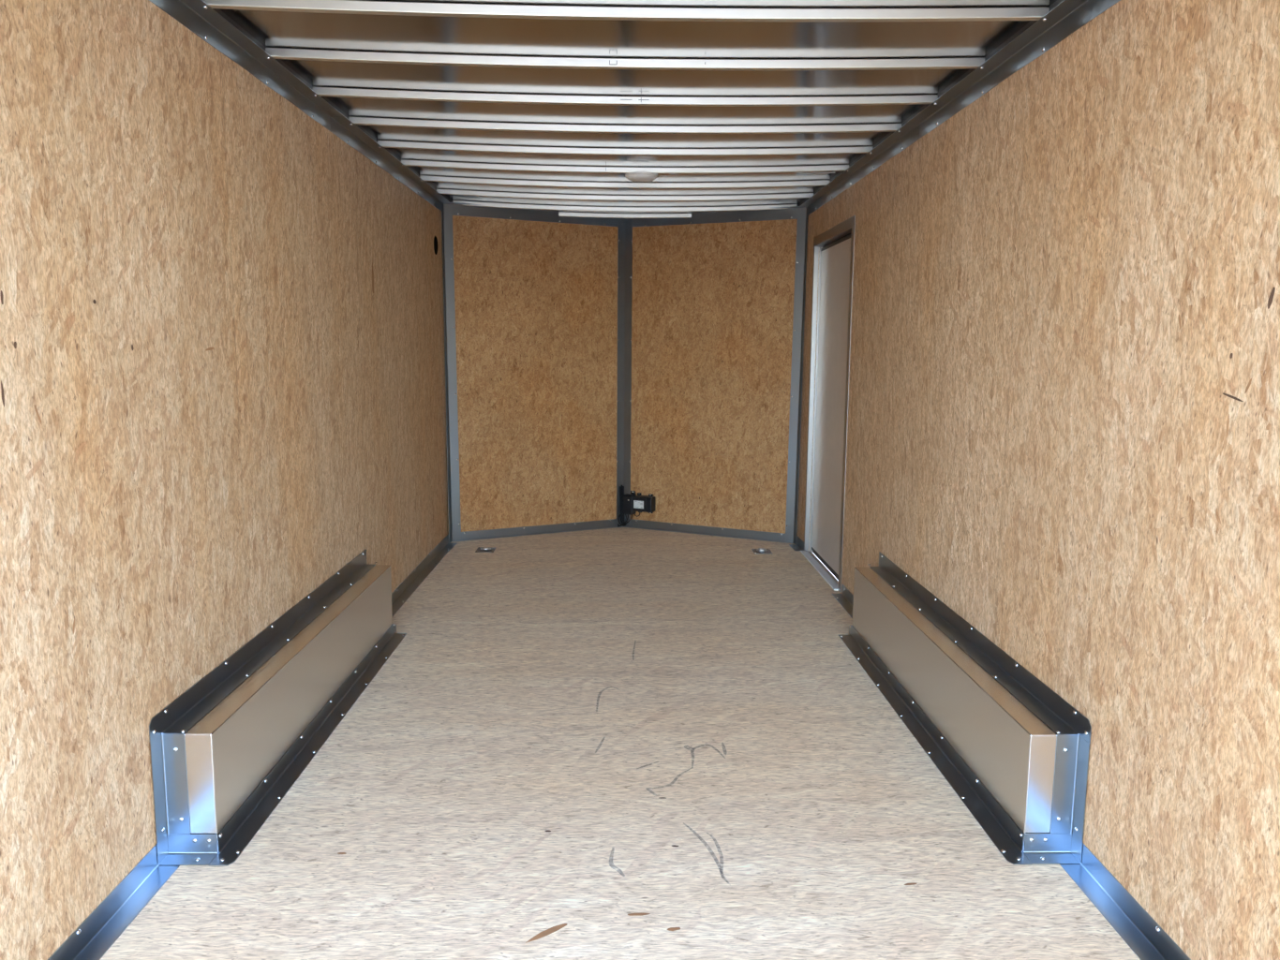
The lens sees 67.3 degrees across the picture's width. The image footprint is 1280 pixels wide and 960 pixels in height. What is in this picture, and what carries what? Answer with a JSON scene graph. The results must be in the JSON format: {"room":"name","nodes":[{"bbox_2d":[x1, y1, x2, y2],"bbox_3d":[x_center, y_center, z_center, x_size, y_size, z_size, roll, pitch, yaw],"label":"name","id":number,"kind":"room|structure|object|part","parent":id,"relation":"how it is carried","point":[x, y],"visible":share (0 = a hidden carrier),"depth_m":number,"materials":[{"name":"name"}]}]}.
{"room":"cargo space","nodes":[
{"label":"cargo space","id":0,"kind":"room"},
{"bbox_2d":[0,0,448,959],"bbox_3d":[-1.091,-0.226,2.849,0.036,1.940,5.443,0,8,-1],"label":"wall","id":1,"kind":"structure","parent":0,"point":[222,352],"depth_m":2.09,"materials":[{"name":"brown wood"}]},
{"bbox_2d":[47,844,179,959],"bbox_3d":[-1.026,0.952,1.226,0.049,0.051,1.903,0,8,-1],"label":"baseboard","id":2,"kind":"structure","parent":1,"relation":"attached to","point":[111,917],"depth_m":1.93,"materials":[{"name":"metal"}]},
{"bbox_2d":[148,0,343,132],"bbox_3d":[-1.022,-1.005,1.686,0.051,0.059,3.350,0,8,-1],"label":"trim","id":3,"kind":"structure","parent":1,"relation":"attached to","point":[197,16],"depth_m":2.56,"materials":[{"name":"metal"}]},
{"bbox_2d":[212,8,450,202],"bbox_3d":[-1.066,-1.201,2.752,0.070,0.050,5.518,0,8,-1],"label":"roof rail","id":4,"kind":"object","parent":1,"relation":"attached to","point":[217,10],"visible":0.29,"depth_m":2.92,"materials":[{"name":"metal"}]},
{"bbox_2d":[330,116,449,212],"bbox_3d":[-1.069,-1.385,4.380,0.051,0.061,2.086,0,8,-1],"label":"trim","id":5,"kind":"structure","parent":1,"relation":"attached to","point":[345,129],"depth_m":4.02,"materials":[{"name":"metal"}]},
{"bbox_2d":[391,535,456,616],"bbox_3d":[-1.083,0.468,4.726,0.058,0.051,1.815,0,8,-1],"label":"baseboard","id":6,"kind":"structure","parent":1,"relation":"attached to","point":[410,584],"depth_m":4.78,"materials":[{"name":"metal"}]},
{"bbox_2d":[433,236,437,254],"bbox_3d":[-1.109,-1.276,5.228,0.004,0.100,0.100,0,8,-1],"label":"air vent","id":7,"kind":"object","parent":1,"relation":"in","point":[435,238],"visible":1,"depth_m":5.23,"materials":[{"name":"black plastic"}]},
{"bbox_2d":[441,202,461,542],"bbox_3d":[-1.096,-0.596,5.541,0.038,1.936,0.097,6,10,37],"label":"post","id":8,"kind":"object","parent":1,"relation":"attached to","point":[450,346],"visible":1,"depth_m":5.55,"materials":[{"name":"metal"}]},
{"bbox_2d":[446,215,617,532],"bbox_3d":[-0.661,-0.629,5.796,1.248,1.940,0.040,-4,9,-27],"label":"wall","id":9,"kind":"structure","parent":0,"point":[536,302],"depth_m":5.79,"materials":[{"name":"brown wood"}]},
{"bbox_2d":[443,202,617,226],"bbox_3d":[-0.590,-1.556,5.654,1.148,0.064,0.051,-4,9,-27],"label":"trim","id":10,"kind":"structure","parent":9,"relation":"attached to","point":[530,215],"depth_m":5.64,"materials":[{"name":"metal"}]},
{"bbox_2d":[452,519,623,542],"bbox_3d":[-0.605,0.306,5.926,1.134,0.051,0.018,-4,9,-27],"label":"baseboard","id":11,"kind":"structure","parent":9,"relation":"attached to","point":[603,524],"depth_m":5.92,"materials":[{"name":"metal"}]},
{"bbox_2d":[616,218,632,527],"bbox_3d":[-0.099,-0.659,6.051,0.090,1.938,0.026,0,8,-1],"label":"post","id":12,"kind":"object","parent":9,"relation":"attached to","point":[624,225],"visible":0.99,"depth_m":6.04,"materials":[{"name":"metal"}]},
{"bbox_2d":[619,485,625,523],"bbox_3d":[-0.115,0.162,6.161,0.038,0.264,0.017,-3,9,-23],"label":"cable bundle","id":13,"kind":"object","parent":12,"relation":"attached to","point":[621,488],"visible":0.91,"depth_m":6.15,"materials":[{"name":"black plastic"}]},
{"bbox_2d":[99,527,1140,959],"bbox_3d":[-0.057,0.717,3.284,2.140,0.031,6.010,0,8,-1],"label":"floor","id":14,"kind":"structure","parent":0,"point":[616,743],"depth_m":2.42,"materials":[{"name":"beige wood"}]},
{"bbox_2d":[148,550,406,865],"bbox_3d":[-0.997,0.566,2.980,0.162,0.337,1.771,0,8,-1],"label":"wheel well","id":15,"kind":"object","parent":14,"relation":"on","point":[226,752],"visible":1,"depth_m":2.49,"materials":[{"name":"metal"}]},
{"bbox_2d":[475,547,495,552],"bbox_3d":[-0.872,0.390,5.438,0.102,0.014,0.124,0,8,-1],"label":"ring","id":16,"kind":"object","parent":14,"relation":"on","point":[479,550],"visible":1,"depth_m":5.42,"materials":[{"name":"metal"}]},
{"bbox_2d":[751,548,772,554],"bbox_3d":[0.692,0.400,5.461,0.102,0.014,0.124,0,8,-1],"label":"ring","id":17,"kind":"object","parent":14,"relation":"on","point":[759,550],"visible":1,"depth_m":5.46,"materials":[{"name":"metal"}]},
{"bbox_2d":[838,551,1091,864],"bbox_3d":[0.896,0.577,3.015,0.162,0.337,1.771,0,8,-1],"label":"wheel well","id":18,"kind":"object","parent":14,"relation":"on","point":[1016,753],"visible":1,"depth_m":2.52,"materials":[{"name":"metal"}]},
{"bbox_2d":[219,0,1056,213],"bbox_3d":[-0.040,-1.236,3.034,2.100,0.044,6.050,0,8,-1],"label":"ceiling","id":19,"kind":"structure","parent":0,"point":[465,36],"depth_m":2.89,"materials":[{"name":"metal"}]},
{"bbox_2d":[452,200,796,211],"bbox_3d":[-0.083,-1.558,5.490,1.956,0.052,0.025,0,8,-1],"label":"bow","id":20,"kind":"object","parent":19,"relation":"attached to","point":[483,204],"visible":0.99,"depth_m":5.48,"materials":[{"name":"metal"}]},
{"bbox_2d":[265,47,984,70],"bbox_3d":[-0.034,-1.164,2.672,1.988,0.039,0.026,0,8,-1],"label":"bow","id":21,"kind":"object","parent":19,"relation":"attached to","point":[275,52],"visible":1,"depth_m":2.66,"materials":[{"name":"metal"}]},
{"bbox_2d":[348,116,901,133],"bbox_3d":[-0.048,-1.277,3.477,1.988,0.043,0.025,0,8,-1],"label":"bow","id":22,"kind":"object","parent":19,"relation":"attached to","point":[363,121],"visible":0.99,"depth_m":3.47,"materials":[{"name":"metal"}]},
{"bbox_2d":[377,140,872,155],"bbox_3d":[-0.055,-1.334,3.880,1.988,0.044,0.025,0,8,-1],"label":"bow","id":23,"kind":"object","parent":19,"relation":"attached to","point":[384,143],"visible":0.99,"depth_m":3.87,"materials":[{"name":"metal"}]},
{"bbox_2d":[401,159,848,174],"bbox_3d":[-0.062,-1.390,4.282,1.988,0.046,0.026,0,8,-1],"label":"bow","id":24,"kind":"object","parent":19,"relation":"attached to","point":[415,163],"visible":0.99,"depth_m":4.27,"materials":[{"name":"metal"}]},
{"bbox_2d":[625,171,657,181],"bbox_3d":[0.007,-1.361,4.330,0.148,0.028,0.148,0,8,-1],"label":"dome light","id":25,"kind":"object","parent":24,"relation":"attached to","point":[635,176],"visible":1,"depth_m":4.29,"materials":[{"name":"plastic"}]},
{"bbox_3d":[0.007,-1.369,4.329,0.148,0.012,0.148,0,8,-1],"label":"plate","id":26,"kind":"part","parent":25,"relation":"part of","materials":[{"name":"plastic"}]},
{"bbox_2d":[419,175,830,188],"bbox_3d":[-0.069,-1.447,4.685,1.988,0.048,0.025,0,8,-1],"label":"bow","id":27,"kind":"object","parent":19,"relation":"attached to","point":[593,185],"visible":1,"depth_m":4.67,"materials":[{"name":"metal"}]},
{"bbox_2d":[436,188,813,201],"bbox_3d":[-0.076,-1.503,5.087,1.988,0.049,0.025,0,8,-1],"label":"bow","id":28,"kind":"object","parent":19,"relation":"attached to","point":[440,191],"visible":1,"depth_m":5.08,"materials":[{"name":"metal"}]},
{"bbox_2d":[558,211,691,218],"bbox_3d":[-0.087,-1.577,5.735,0.790,0.030,0.025,0,8,-1],"label":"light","id":29,"kind":"object","parent":19,"relation":"attached to","point":[560,214],"visible":1,"depth_m":5.72,"materials":[{"name":"metal"}]},
{"bbox_2d":[312,86,937,106],"bbox_3d":[-0.041,-1.221,3.075,1.988,0.041,0.026,0,8,-1],"label":"bow","id":30,"kind":"object","parent":19,"relation":"attached to","point":[320,91],"visible":0.99,"depth_m":3.07,"materials":[{"name":"metal"}]},
{"bbox_2d":[202,0,1049,21],"bbox_3d":[-0.027,-1.108,2.270,1.988,0.038,0.025,0,8,-1],"label":"bow","id":31,"kind":"object","parent":19,"relation":"attached to","point":[348,7],"visible":1,"depth_m":2.26,"materials":[{"name":"metal"}]},
{"bbox_2d":[796,172,834,174],"bbox_3d":[0.772,-1.418,4.432,0.272,0.020,0.043,0,8,-5],"label":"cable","id":32,"kind":"object","parent":19,"relation":"attached to","point":[796,172],"visible":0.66,"depth_m":4.42,"materials":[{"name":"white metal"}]},
{"bbox_2d":[630,219,800,535],"bbox_3d":[0.472,-0.623,5.816,1.248,1.940,0.040,4,9,25],"label":"wall","id":33,"kind":"structure","parent":0,"point":[712,304],"depth_m":5.81,"materials":[{"name":"brown wood"}]},
{"bbox_2d":[623,491,636,515],"bbox_3d":[-0.068,0.144,6.119,0.065,0.147,0.065,4,9,25],"label":"junction box","id":34,"kind":"object","parent":33,"relation":"attached to","point":[628,498],"visible":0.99,"depth_m":6.10,"materials":[{"name":"black plastic"}]},
{"bbox_2d":[632,492,655,513],"bbox_3d":[0.025,0.151,6.068,0.131,0.125,0.078,4,9,25],"label":"case","id":35,"kind":"object","parent":33,"relation":"attached to","point":[641,503],"visible":1,"depth_m":6.04,"materials":[{"name":"black plastic"}]},
{"bbox_3d":[-0.003,0.153,6.044,0.093,0.083,0.008,4,9,25],"label":"lid","id":36,"kind":"part","parent":35,"relation":"part of","materials":[{"name":"black plastic"}]},
{"bbox_2d":[623,519,792,543],"bbox_3d":[0.401,0.312,5.945,1.134,0.051,0.018,4,9,25],"label":"baseboard","id":37,"kind":"structure","parent":33,"relation":"attached to","point":[634,524],"depth_m":5.94,"materials":[{"name":"metal"}]},
{"bbox_2d":[632,206,806,226],"bbox_3d":[0.417,-1.551,5.673,1.148,0.064,0.051,4,9,25],"label":"trim","id":38,"kind":"structure","parent":33,"relation":"attached to","point":[697,217],"depth_m":5.66,"materials":[{"name":"metal"}]},
{"bbox_2d":[797,0,1279,959],"bbox_3d":[1.004,-0.214,2.887,0.036,1.940,5.443,0,8,-1],"label":"wall","id":39,"kind":"structure","parent":0,"point":[1064,424],"depth_m":2.02,"materials":[{"name":"brown wood"}]},
{"bbox_2d":[788,535,803,550],"bbox_3d":[0.905,0.367,5.573,0.049,0.051,0.181,0,8,-4],"label":"baseboard","id":40,"kind":"structure","parent":39,"relation":"attached to","point":[799,546],"depth_m":5.58,"materials":[{"name":"metal"}]},
{"bbox_2d":[785,206,808,544],"bbox_3d":[0.916,-0.585,5.577,0.038,1.936,0.097,-6,10,-39],"label":"post","id":41,"kind":"object","parent":39,"relation":"attached to","point":[795,423],"visible":1,"depth_m":5.58,"materials":[{"name":"metal"}]},
{"bbox_2d":[800,215,855,593],"bbox_3d":[0.976,-0.393,4.898,0.101,1.744,0.937,0,8,-1],"label":"door","id":42,"kind":"structure","parent":39,"relation":"in","point":[833,281],"depth_m":4.98,"materials":[{"name":"metal"}]},
{"bbox_3d":[0.939,0.464,5.033,0.041,0.007,0.880,0,8,-1],"label":"sill","id":43,"kind":"part","parent":42,"relation":"part of","materials":[{"name":"silver metal"}]},
{"bbox_3d":[0.990,-0.374,4.912,0.010,1.647,0.840,0,8,-1],"label":"panel","id":44,"kind":"part","parent":42,"relation":"part of","materials":[{"name":"white metal"}]},
{"bbox_3d":[0.987,-0.374,4.912,0.008,1.663,0.840,0,8,-1],"label":"edge rail","id":45,"kind":"part","parent":42,"relation":"part of","materials":[{"name":"metal"}]},
{"bbox_2d":[832,583,853,618],"bbox_3d":[0.933,0.558,4.197,0.049,0.051,0.672,0,8,-1],"label":"baseboard","id":46,"kind":"structure","parent":39,"relation":"attached to","point":[845,599],"depth_m":4.38,"materials":[{"name":"metal"}]},
{"bbox_2d":[800,123,920,215],"bbox_3d":[0.940,-1.374,4.416,0.051,0.061,2.086,0,8,-1],"label":"trim","id":47,"kind":"structure","parent":39,"relation":"attached to","point":[906,135],"depth_m":4.06,"materials":[{"name":"metal"}]},
{"bbox_2d":[799,0,1063,206],"bbox_3d":[0.994,-1.189,2.790,0.070,0.050,5.518,0,8,-1],"label":"roof rail","id":48,"kind":"object","parent":39,"relation":"attached to","point":[1056,3],"visible":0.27,"depth_m":2.89,"materials":[{"name":"metal"}]},
{"bbox_2d":[906,0,1120,138],"bbox_3d":[0.987,-0.994,1.722,0.051,0.059,3.350,0,8,-1],"label":"trim","id":49,"kind":"structure","parent":39,"relation":"attached to","point":[1068,16],"depth_m":2.54,"materials":[{"name":"metal"}]},
{"bbox_2d":[1059,843,1190,959],"bbox_3d":[0.984,0.964,1.263,0.049,0.051,1.903,0,8,-1],"label":"baseboard","id":50,"kind":"structure","parent":39,"relation":"attached to","point":[1135,926],"depth_m":1.96,"materials":[{"name":"metal"}]}
]}

